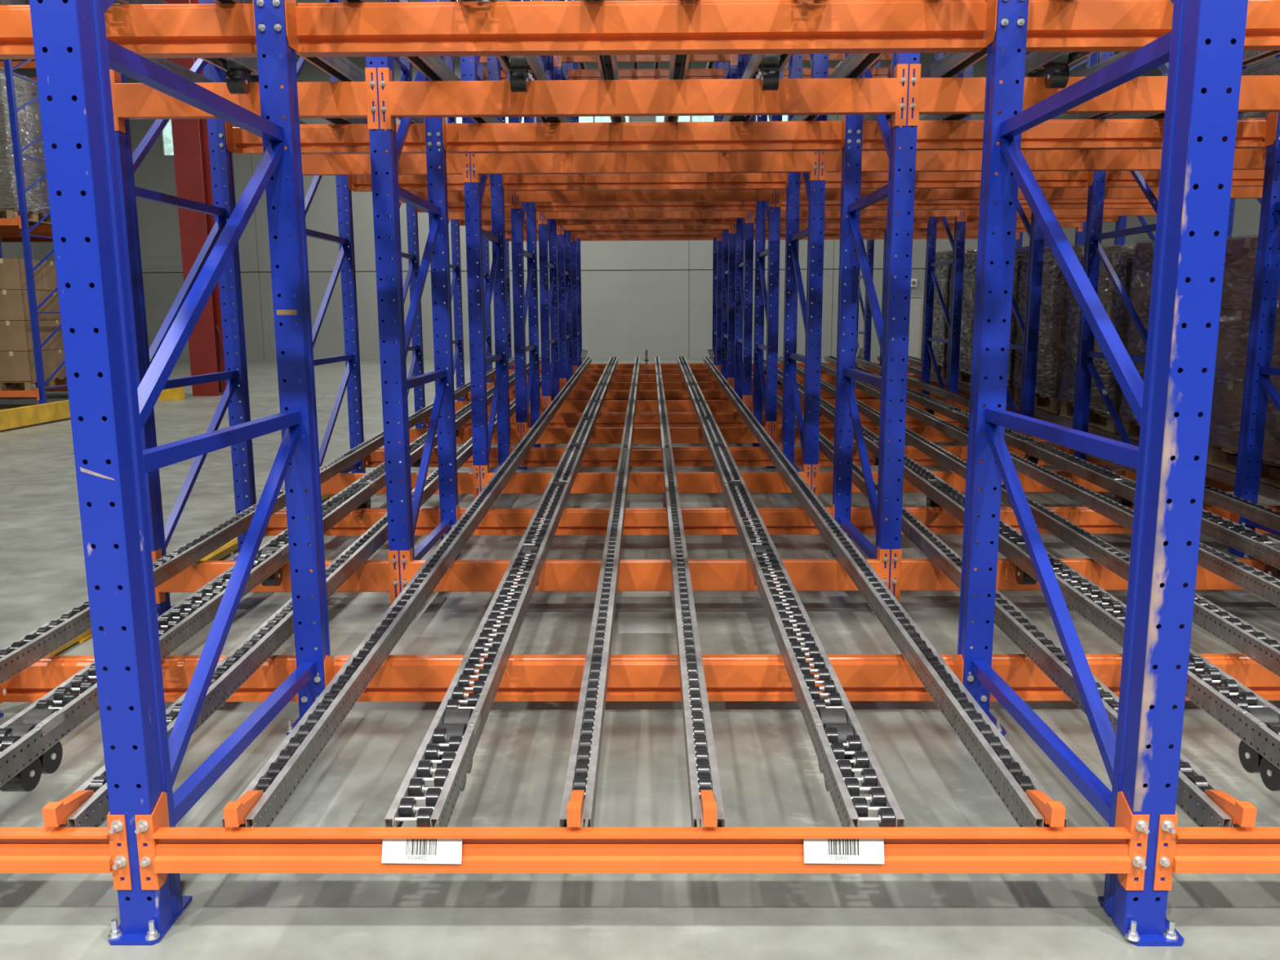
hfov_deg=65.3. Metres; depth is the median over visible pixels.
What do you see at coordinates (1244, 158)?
crossbar
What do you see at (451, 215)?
crossbar
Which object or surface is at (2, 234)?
crossbar
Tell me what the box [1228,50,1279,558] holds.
frame
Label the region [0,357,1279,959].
floor
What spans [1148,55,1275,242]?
wall
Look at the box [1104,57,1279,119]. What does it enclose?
track
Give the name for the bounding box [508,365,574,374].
crossbar
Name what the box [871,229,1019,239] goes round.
crossbar
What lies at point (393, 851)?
barcode label
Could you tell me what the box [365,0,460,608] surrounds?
frame
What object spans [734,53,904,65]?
crossbar
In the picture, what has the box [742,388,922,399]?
crossbar
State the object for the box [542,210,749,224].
crossbar
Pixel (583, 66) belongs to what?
track
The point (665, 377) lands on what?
crossbar
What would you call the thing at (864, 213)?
crossbar
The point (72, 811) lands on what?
track
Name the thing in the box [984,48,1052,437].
frame
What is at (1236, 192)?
crossbar
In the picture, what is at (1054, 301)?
load
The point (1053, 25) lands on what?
crossbar
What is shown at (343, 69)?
track
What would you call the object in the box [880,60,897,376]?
frame
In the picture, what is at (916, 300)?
door
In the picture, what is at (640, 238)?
crossbar
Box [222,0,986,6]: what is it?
ceiling
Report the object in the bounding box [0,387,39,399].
crossbar
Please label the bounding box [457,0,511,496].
frame
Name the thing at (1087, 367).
frame
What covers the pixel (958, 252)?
frame
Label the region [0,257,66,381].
stack
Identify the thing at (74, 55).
frame
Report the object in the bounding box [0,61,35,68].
crossbar
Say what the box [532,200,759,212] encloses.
crossbar
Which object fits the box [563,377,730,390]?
crossbar
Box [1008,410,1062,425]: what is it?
crossbar
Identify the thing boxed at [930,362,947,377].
wooden pallet
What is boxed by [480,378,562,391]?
crossbar
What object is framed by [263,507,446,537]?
crossbar
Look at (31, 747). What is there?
track
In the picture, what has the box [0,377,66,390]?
wooden pallet
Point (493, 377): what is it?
crossbar
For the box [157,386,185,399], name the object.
bar
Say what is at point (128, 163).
frame
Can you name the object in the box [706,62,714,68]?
track
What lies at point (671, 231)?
crossbar
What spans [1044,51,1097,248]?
frame
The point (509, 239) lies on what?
crossbar
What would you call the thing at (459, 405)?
crossbar
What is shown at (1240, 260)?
load
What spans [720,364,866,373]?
crossbar
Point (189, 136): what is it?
steel column
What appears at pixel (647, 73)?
crossbar
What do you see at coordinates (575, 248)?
frame
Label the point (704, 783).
track
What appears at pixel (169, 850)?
crossbar
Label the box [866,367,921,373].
crossbar
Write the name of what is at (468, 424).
crossbar
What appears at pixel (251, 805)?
track
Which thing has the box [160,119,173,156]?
window
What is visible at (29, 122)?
load
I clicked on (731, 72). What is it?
frame
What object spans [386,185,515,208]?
crossbar
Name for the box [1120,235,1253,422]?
load
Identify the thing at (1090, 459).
crossbar
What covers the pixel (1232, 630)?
track
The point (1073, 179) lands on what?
crossbar
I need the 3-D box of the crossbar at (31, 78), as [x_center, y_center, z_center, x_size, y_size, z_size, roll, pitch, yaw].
[-11.239,-7.153,17.930,2.700,0.200,0.051,0,9,1]
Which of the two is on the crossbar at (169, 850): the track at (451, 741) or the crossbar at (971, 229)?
the track at (451, 741)
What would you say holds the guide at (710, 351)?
on the crossbar at (588, 371)
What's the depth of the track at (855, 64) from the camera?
4.77 m
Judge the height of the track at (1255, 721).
0.662 m
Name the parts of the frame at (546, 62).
post, post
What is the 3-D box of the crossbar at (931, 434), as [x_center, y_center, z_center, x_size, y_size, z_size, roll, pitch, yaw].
[2.588,-0.456,9.988,2.542,0.277,0.066,0,9,1]
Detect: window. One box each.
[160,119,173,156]
[456,116,524,123]
[572,115,630,122]
[654,115,714,122]
[755,115,827,121]
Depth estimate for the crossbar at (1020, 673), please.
3.84 m
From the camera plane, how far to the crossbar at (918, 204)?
10.90 m
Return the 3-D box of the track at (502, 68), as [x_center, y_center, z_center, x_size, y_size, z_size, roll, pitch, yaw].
[-2.260,-5.219,9.115,0.078,0.570,15.140,0,9,1]
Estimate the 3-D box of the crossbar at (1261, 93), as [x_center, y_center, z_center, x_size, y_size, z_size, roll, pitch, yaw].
[2.537,-1.820,4.713,2.542,0.277,0.082,0,9,1]
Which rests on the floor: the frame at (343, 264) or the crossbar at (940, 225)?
the frame at (343, 264)
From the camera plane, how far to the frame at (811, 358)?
7.51 m
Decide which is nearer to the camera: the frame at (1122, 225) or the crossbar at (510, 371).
the frame at (1122, 225)
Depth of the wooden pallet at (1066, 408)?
8.94 m
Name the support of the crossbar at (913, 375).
attached to the frame at (891, 61)
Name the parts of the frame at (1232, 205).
post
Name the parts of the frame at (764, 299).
post, post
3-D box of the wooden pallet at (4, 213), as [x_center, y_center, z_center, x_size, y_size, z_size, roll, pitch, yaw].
[-10.572,-4.357,16.566,1.120,0.145,1.220,0,9,1]
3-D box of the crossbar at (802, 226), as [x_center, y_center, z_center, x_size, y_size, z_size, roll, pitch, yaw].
[2.617,-3.719,14.471,2.542,0.277,0.066,0,9,1]
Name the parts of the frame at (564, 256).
post, post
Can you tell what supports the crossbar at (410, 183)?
attached to the frame at (343, 264)
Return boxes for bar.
[0,400,70,430]
[45,494,335,655]
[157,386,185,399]
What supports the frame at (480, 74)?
on the floor
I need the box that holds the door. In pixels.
[891,294,923,357]
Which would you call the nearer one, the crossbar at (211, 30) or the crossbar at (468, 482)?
the crossbar at (211, 30)
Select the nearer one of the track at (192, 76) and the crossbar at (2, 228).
the track at (192, 76)
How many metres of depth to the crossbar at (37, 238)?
19.57 m
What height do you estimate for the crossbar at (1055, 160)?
0.277 m
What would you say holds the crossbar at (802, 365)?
attached to the frame at (870, 246)
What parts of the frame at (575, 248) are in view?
post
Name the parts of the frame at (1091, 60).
post, post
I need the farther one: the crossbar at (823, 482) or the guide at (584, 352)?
the guide at (584, 352)
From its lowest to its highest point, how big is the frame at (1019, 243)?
6.957 m
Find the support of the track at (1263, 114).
on the crossbar
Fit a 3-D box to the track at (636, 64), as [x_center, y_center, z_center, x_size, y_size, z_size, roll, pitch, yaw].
[-0.122,-5.226,9.096,0.078,0.570,15.140,0,9,1]
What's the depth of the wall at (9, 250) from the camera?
32.77 m
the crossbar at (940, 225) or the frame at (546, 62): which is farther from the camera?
the crossbar at (940, 225)
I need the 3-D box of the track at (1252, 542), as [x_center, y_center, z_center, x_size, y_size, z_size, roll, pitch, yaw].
[3.201,-0.576,9.865,0.135,0.662,15.104,0,9,1]
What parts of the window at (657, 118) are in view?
frame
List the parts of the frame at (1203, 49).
post, plate, plate, post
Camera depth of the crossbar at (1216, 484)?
7.51 m
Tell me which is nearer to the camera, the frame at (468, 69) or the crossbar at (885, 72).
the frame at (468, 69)
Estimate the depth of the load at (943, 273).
13.40 m
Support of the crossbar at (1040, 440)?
attached to the frame at (1037, 238)
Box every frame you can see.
[0,237,2,258]
[3,59,67,404]
[29,0,333,945]
[109,0,256,617]
[278,0,365,504]
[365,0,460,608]
[381,0,425,428]
[441,0,464,400]
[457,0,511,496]
[471,63,492,382]
[501,116,511,369]
[506,0,541,469]
[535,0,559,411]
[552,0,573,390]
[567,0,582,372]
[712,62,724,371]
[721,53,737,388]
[733,53,755,408]
[752,69,782,468]
[782,53,828,493]
[831,53,919,595]
[855,60,879,369]
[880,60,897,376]
[920,53,973,405]
[957,0,1248,946]
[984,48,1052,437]
[1014,52,1031,248]
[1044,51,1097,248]
[1071,51,1168,471]
[1114,66,1165,246]
[1226,53,1274,237]
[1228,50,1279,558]
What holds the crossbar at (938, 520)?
attached to the frame at (902, 162)
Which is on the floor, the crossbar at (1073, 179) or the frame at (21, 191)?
the frame at (21, 191)
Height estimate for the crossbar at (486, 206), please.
0.215 m
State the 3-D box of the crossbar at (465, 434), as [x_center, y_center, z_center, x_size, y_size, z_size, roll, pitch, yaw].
[-1.837,-0.442,10.027,1.292,0.277,0.066,0,9,1]
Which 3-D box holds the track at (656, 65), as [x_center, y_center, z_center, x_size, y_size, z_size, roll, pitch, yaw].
[0.210,-5.227,9.093,0.078,0.570,15.140,0,9,1]
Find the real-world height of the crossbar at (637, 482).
0.277 m
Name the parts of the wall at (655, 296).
panel, panel, panel, panel, panel, panel, panel, panel, panel, panel, panel, panel, panel, panel, panel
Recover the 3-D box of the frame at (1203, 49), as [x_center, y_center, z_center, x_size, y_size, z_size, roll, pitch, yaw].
[1.260,-2.404,2.587,0.141,6.957,1.437,0,9,1]
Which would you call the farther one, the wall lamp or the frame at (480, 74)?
the wall lamp
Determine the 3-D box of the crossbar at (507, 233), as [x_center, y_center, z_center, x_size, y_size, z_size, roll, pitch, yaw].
[-1.797,-3.990,15.778,1.276,0.215,0.160,0,9,1]
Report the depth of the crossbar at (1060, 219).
13.32 m
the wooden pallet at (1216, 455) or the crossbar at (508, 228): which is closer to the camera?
the wooden pallet at (1216, 455)
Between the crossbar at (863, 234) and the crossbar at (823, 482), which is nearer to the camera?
the crossbar at (823, 482)
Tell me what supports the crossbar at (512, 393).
attached to the frame at (455, 290)
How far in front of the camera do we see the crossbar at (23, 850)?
2.46 m
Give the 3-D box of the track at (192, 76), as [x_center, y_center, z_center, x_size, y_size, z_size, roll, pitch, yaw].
[-2.250,-2.915,9.501,0.078,0.570,15.140,0,9,1]
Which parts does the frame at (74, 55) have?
post, plate, post, plate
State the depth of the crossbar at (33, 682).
3.88 m
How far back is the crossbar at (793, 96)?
4.71 m
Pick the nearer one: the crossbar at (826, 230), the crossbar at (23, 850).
the crossbar at (23, 850)
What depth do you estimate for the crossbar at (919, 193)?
9.57 m
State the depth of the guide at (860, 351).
17.19 m
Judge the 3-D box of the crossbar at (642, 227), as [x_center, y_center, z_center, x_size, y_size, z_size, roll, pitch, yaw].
[0.092,-3.711,14.493,2.492,0.277,0.066,0,9,1]
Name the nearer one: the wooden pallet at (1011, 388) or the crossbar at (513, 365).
the wooden pallet at (1011, 388)
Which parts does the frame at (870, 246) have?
post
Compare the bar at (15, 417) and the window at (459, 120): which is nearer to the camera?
the bar at (15, 417)
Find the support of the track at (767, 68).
on the crossbar
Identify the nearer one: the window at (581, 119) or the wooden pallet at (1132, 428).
the wooden pallet at (1132, 428)
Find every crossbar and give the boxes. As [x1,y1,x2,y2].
[0,0,277,59]
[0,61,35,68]
[0,215,22,228]
[0,225,52,231]
[0,231,52,237]
[0,236,53,244]
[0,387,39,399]
[0,655,317,704]
[0,812,132,889]
[5,385,67,391]
[26,77,37,81]
[54,380,62,385]
[109,67,378,133]
[134,791,1149,890]
[151,548,399,604]
[218,120,431,155]
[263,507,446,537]
[272,0,1008,57]
[301,151,470,182]
[314,653,973,702]
[320,465,479,500]
[347,174,490,191]
[362,445,497,468]
[377,63,908,131]
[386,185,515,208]
[397,422,520,446]
[399,546,889,591]
[415,200,519,213]
[424,411,530,428]
[435,115,851,153]
[440,206,542,224]
[450,503,839,535]
[454,395,546,413]
[457,219,545,226]
[464,390,551,400]
[470,55,556,66]
[470,151,818,183]
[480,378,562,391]
[480,463,811,493]
[481,225,559,234]
[483,66,559,80]
[487,230,545,235]
[492,374,557,382]
[499,173,791,191]
[505,234,573,241]
[506,444,785,466]
[507,238,562,241]
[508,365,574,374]
[511,364,547,369]
[515,189,775,208]
[521,421,771,444]
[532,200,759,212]
[537,408,755,427]
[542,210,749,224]
[546,395,746,413]
[553,217,738,225]
[556,386,734,400]
[557,53,733,66]
[560,224,732,234]
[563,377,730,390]
[565,65,726,79]
[568,229,724,234]
[572,371,721,382]
[573,233,719,241]
[574,364,719,374]
[580,237,713,240]
[586,363,708,368]
[720,230,871,240]
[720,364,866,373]
[730,228,885,233]
[730,236,839,239]
[731,377,880,389]
[733,223,886,233]
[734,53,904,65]
[736,372,880,382]
[739,62,891,78]
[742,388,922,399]
[745,362,835,368]
[746,217,928,224]
[747,395,952,412]
[750,209,962,222]
[762,409,969,426]
[771,421,1027,444]
[772,199,979,210]
[775,187,1042,207]
[794,444,1075,466]
[800,170,1093,189]
[811,464,1136,497]
[818,149,1162,180]
[844,506,1245,535]
[856,111,1279,151]
[862,235,977,239]
[865,362,921,368]
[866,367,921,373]
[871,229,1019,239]
[889,548,1266,602]
[891,373,934,381]
[906,381,951,390]
[907,63,1279,125]
[913,222,1082,231]
[913,227,1026,232]
[929,388,970,399]
[937,216,1119,223]
[953,401,1017,411]
[962,208,1156,222]
[970,653,1279,704]
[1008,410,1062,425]
[1017,0,1279,52]
[1018,199,1158,208]
[1027,426,1068,442]
[1042,182,1262,200]
[1076,453,1115,465]
[1095,169,1264,187]
[1153,812,1279,890]
[1204,474,1234,491]
[1232,146,1266,169]
[1254,506,1279,533]
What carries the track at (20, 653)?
on the crossbar at (23, 850)
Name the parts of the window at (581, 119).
frame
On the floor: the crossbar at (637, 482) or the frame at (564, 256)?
the frame at (564, 256)
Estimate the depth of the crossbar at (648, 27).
3.47 m
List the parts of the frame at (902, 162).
post, post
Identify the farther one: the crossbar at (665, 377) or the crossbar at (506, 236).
the crossbar at (506, 236)
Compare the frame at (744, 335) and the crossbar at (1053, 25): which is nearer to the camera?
the crossbar at (1053, 25)
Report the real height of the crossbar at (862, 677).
0.215 m
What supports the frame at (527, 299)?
on the floor
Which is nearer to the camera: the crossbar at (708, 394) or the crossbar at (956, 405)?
the crossbar at (956, 405)
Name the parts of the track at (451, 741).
splice plate, splice plate, splice plate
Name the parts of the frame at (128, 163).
post, post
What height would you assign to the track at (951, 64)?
0.570 m
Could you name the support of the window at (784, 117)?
in the wall at (655, 296)
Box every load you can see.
[0,66,50,215]
[920,249,977,365]
[946,253,977,373]
[985,252,1043,385]
[1013,244,1136,398]
[1059,251,1151,415]
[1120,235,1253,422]
[1208,235,1279,464]
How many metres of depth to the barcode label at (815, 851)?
2.44 m
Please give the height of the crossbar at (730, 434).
0.277 m
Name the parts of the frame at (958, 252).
post, post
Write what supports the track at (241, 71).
on the crossbar
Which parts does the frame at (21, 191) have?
post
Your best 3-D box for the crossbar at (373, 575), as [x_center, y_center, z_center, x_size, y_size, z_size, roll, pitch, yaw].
[-1.877,0.495,5.137,1.292,0.277,0.082,0,9,1]
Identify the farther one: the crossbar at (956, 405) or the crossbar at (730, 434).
the crossbar at (956, 405)
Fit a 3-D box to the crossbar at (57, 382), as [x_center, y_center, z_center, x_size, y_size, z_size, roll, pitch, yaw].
[-11.214,-1.808,18.824,2.700,0.200,0.051,0,9,1]
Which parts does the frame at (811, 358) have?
post, post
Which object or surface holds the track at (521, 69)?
on the crossbar
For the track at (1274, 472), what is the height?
0.662 m
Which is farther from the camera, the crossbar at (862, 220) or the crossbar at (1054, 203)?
the crossbar at (862, 220)
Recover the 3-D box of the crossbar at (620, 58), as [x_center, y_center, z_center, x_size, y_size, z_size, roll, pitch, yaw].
[0.082,-5.990,14.112,2.492,0.277,0.066,0,9,1]
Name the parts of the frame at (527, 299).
post, post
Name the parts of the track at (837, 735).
splice plate, splice plate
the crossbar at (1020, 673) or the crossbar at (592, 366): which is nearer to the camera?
the crossbar at (1020, 673)
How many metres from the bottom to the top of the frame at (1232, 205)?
6.957 m
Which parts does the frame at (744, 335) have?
post, post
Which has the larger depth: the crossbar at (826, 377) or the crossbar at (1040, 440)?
the crossbar at (826, 377)
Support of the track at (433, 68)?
on the crossbar
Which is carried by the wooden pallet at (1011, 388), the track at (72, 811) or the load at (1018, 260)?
the load at (1018, 260)
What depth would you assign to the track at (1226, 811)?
3.55 m
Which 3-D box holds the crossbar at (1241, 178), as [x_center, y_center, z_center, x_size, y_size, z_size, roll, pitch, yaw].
[5.092,-2.590,8.411,2.476,0.215,0.160,0,9,1]
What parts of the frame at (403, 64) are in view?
post, post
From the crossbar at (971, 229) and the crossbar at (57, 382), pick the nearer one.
the crossbar at (971, 229)
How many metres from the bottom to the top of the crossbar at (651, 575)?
0.277 m
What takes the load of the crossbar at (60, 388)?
attached to the frame at (21, 191)
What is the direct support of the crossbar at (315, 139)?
attached to the frame at (128, 163)
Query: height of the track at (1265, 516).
0.569 m
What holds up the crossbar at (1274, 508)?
attached to the frame at (1258, 386)
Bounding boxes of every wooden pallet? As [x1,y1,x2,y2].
[0,208,51,224]
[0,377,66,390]
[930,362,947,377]
[946,367,971,386]
[1007,384,1014,399]
[1013,386,1062,413]
[1060,400,1124,433]
[1121,418,1140,441]
[1206,443,1279,488]
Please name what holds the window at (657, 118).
in the wall at (655, 296)
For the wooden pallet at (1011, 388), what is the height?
0.180 m
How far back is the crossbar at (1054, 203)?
10.88 m
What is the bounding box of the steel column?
[162,0,226,395]
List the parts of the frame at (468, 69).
post, post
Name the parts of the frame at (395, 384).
post, post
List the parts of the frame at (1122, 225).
post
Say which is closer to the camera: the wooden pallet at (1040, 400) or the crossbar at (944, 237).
the wooden pallet at (1040, 400)
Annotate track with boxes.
[0,0,306,124]
[0,356,541,791]
[0,357,514,684]
[41,373,547,826]
[112,0,367,124]
[213,0,505,185]
[222,356,591,826]
[342,0,501,123]
[384,356,617,826]
[449,0,505,70]
[458,0,569,122]
[558,0,586,69]
[559,356,639,826]
[582,0,626,122]
[628,0,638,69]
[653,62,659,68]
[654,356,724,826]
[663,54,689,121]
[676,356,904,826]
[703,356,1067,826]
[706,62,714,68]
[721,53,791,121]
[736,366,1257,826]
[752,356,1279,791]
[777,355,1279,676]
[790,53,884,120]
[791,17,1005,183]
[820,362,1279,607]
[824,355,1279,579]
[855,355,1279,532]
[877,355,1279,502]
[907,355,1279,479]
[919,51,1095,119]
[981,51,1133,119]
[1052,50,1279,119]
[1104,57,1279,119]
[1240,111,1270,120]
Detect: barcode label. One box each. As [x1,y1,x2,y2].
[382,839,462,863]
[804,839,884,863]
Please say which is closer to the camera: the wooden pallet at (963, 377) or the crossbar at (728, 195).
the crossbar at (728, 195)
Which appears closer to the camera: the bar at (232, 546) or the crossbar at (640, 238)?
the bar at (232, 546)
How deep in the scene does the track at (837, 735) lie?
3.45 m
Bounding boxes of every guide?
[580,348,588,368]
[644,349,648,368]
[706,348,715,363]
[856,347,865,368]
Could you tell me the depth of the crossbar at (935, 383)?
14.81 m
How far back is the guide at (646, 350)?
17.24 m
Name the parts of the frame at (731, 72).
post, post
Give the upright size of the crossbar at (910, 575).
0.277 m
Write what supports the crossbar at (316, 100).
attached to the frame at (128, 163)
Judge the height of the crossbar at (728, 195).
0.277 m
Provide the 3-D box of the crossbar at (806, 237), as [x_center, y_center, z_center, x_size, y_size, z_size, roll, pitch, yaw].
[2.646,-4.449,18.027,2.526,0.215,0.160,0,9,1]
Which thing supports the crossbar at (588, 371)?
attached to the frame at (575, 248)
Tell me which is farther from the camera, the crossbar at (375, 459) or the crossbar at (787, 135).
the crossbar at (375, 459)
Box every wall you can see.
[0,59,34,259]
[13,51,1161,360]
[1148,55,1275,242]
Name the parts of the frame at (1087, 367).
post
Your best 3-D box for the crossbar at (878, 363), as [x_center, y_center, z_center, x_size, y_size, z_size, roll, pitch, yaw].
[5.182,-2.103,18.398,2.476,0.215,0.160,0,9,1]
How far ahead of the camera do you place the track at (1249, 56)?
4.59 m
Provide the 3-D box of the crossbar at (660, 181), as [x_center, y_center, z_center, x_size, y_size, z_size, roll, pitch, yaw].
[0.042,-2.574,8.456,2.476,0.215,0.160,0,9,1]
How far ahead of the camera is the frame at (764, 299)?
9.98 m
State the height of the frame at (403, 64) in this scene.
6.957 m
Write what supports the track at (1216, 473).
on the crossbar
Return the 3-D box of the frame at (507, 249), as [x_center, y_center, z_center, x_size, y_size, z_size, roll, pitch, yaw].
[-2.449,-4.864,17.400,0.131,6.957,1.227,0,9,1]
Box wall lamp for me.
[911,279,916,286]
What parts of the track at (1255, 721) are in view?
splice plate, splice plate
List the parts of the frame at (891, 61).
post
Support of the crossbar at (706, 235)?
attached to the frame at (575, 248)
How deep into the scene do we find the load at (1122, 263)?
8.61 m
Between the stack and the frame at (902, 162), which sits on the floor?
the frame at (902, 162)
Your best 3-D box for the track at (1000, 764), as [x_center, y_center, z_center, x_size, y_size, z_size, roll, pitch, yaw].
[1.076,-0.610,9.858,0.078,0.569,15.140,0,9,1]
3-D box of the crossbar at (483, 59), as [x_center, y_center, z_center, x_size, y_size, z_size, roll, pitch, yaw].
[-1.818,-5.984,14.129,1.292,0.277,0.066,0,9,1]
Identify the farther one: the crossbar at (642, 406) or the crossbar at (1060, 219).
the crossbar at (1060, 219)
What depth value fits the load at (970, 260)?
12.31 m
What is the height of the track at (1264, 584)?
0.569 m
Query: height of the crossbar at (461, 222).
0.215 m
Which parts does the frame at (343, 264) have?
post, post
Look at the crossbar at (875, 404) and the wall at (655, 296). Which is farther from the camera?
the wall at (655, 296)
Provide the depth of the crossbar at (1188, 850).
2.44 m
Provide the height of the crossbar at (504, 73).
0.215 m
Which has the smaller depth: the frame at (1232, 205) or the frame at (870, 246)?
the frame at (1232, 205)
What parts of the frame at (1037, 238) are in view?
post, post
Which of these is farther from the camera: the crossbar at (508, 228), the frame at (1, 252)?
the frame at (1, 252)
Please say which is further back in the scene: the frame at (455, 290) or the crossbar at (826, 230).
the crossbar at (826, 230)
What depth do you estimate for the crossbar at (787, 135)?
6.05 m
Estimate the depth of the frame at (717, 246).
17.22 m
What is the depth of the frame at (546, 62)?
12.43 m
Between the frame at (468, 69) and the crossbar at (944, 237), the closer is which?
the frame at (468, 69)
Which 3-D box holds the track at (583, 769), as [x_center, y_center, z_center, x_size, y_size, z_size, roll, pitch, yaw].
[-0.100,-0.606,9.869,0.078,0.569,15.140,0,9,1]
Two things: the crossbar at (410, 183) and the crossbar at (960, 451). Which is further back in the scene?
the crossbar at (960, 451)
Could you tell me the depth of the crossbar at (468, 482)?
7.56 m
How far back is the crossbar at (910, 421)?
11.29 m
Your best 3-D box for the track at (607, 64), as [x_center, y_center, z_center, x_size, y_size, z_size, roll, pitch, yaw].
[-0.111,-2.922,9.482,0.078,0.570,15.140,0,9,1]
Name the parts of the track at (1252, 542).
splice plate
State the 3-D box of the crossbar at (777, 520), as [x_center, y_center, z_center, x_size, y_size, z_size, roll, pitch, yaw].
[0.033,0.256,6.403,2.476,0.215,0.184,0,9,1]
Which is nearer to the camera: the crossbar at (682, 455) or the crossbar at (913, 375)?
the crossbar at (682, 455)
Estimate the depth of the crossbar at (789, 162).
7.16 m
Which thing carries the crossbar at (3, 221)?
attached to the frame at (21, 191)
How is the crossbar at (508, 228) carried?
attached to the frame at (564, 256)
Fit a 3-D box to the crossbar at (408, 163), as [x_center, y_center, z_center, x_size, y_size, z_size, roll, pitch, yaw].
[-1.868,-2.282,7.197,1.292,0.277,0.082,0,9,1]
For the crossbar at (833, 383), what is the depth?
14.82 m
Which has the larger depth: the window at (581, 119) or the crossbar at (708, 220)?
the window at (581, 119)
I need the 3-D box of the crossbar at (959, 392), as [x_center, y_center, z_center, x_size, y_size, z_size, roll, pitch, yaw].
[5.143,-1.184,13.675,2.476,0.215,0.160,0,9,1]
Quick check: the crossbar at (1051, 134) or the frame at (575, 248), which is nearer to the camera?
the crossbar at (1051, 134)
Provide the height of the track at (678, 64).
0.570 m
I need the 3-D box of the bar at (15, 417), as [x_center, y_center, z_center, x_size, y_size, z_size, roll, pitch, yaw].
[-8.637,-0.604,12.341,0.180,0.280,6.400,0,9,1]
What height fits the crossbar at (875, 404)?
0.277 m
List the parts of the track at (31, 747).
splice plate, splice plate, splice plate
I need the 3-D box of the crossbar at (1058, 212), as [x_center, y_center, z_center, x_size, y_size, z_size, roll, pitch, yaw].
[5.122,-3.253,12.013,2.492,0.277,0.066,0,9,1]
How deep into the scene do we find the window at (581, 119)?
32.98 m
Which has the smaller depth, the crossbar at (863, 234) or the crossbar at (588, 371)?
the crossbar at (863, 234)
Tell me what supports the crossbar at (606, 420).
attached to the frame at (764, 299)
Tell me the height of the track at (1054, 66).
0.662 m
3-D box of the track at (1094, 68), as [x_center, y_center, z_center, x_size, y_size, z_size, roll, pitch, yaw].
[2.340,-2.930,9.460,0.078,0.570,15.140,0,9,1]

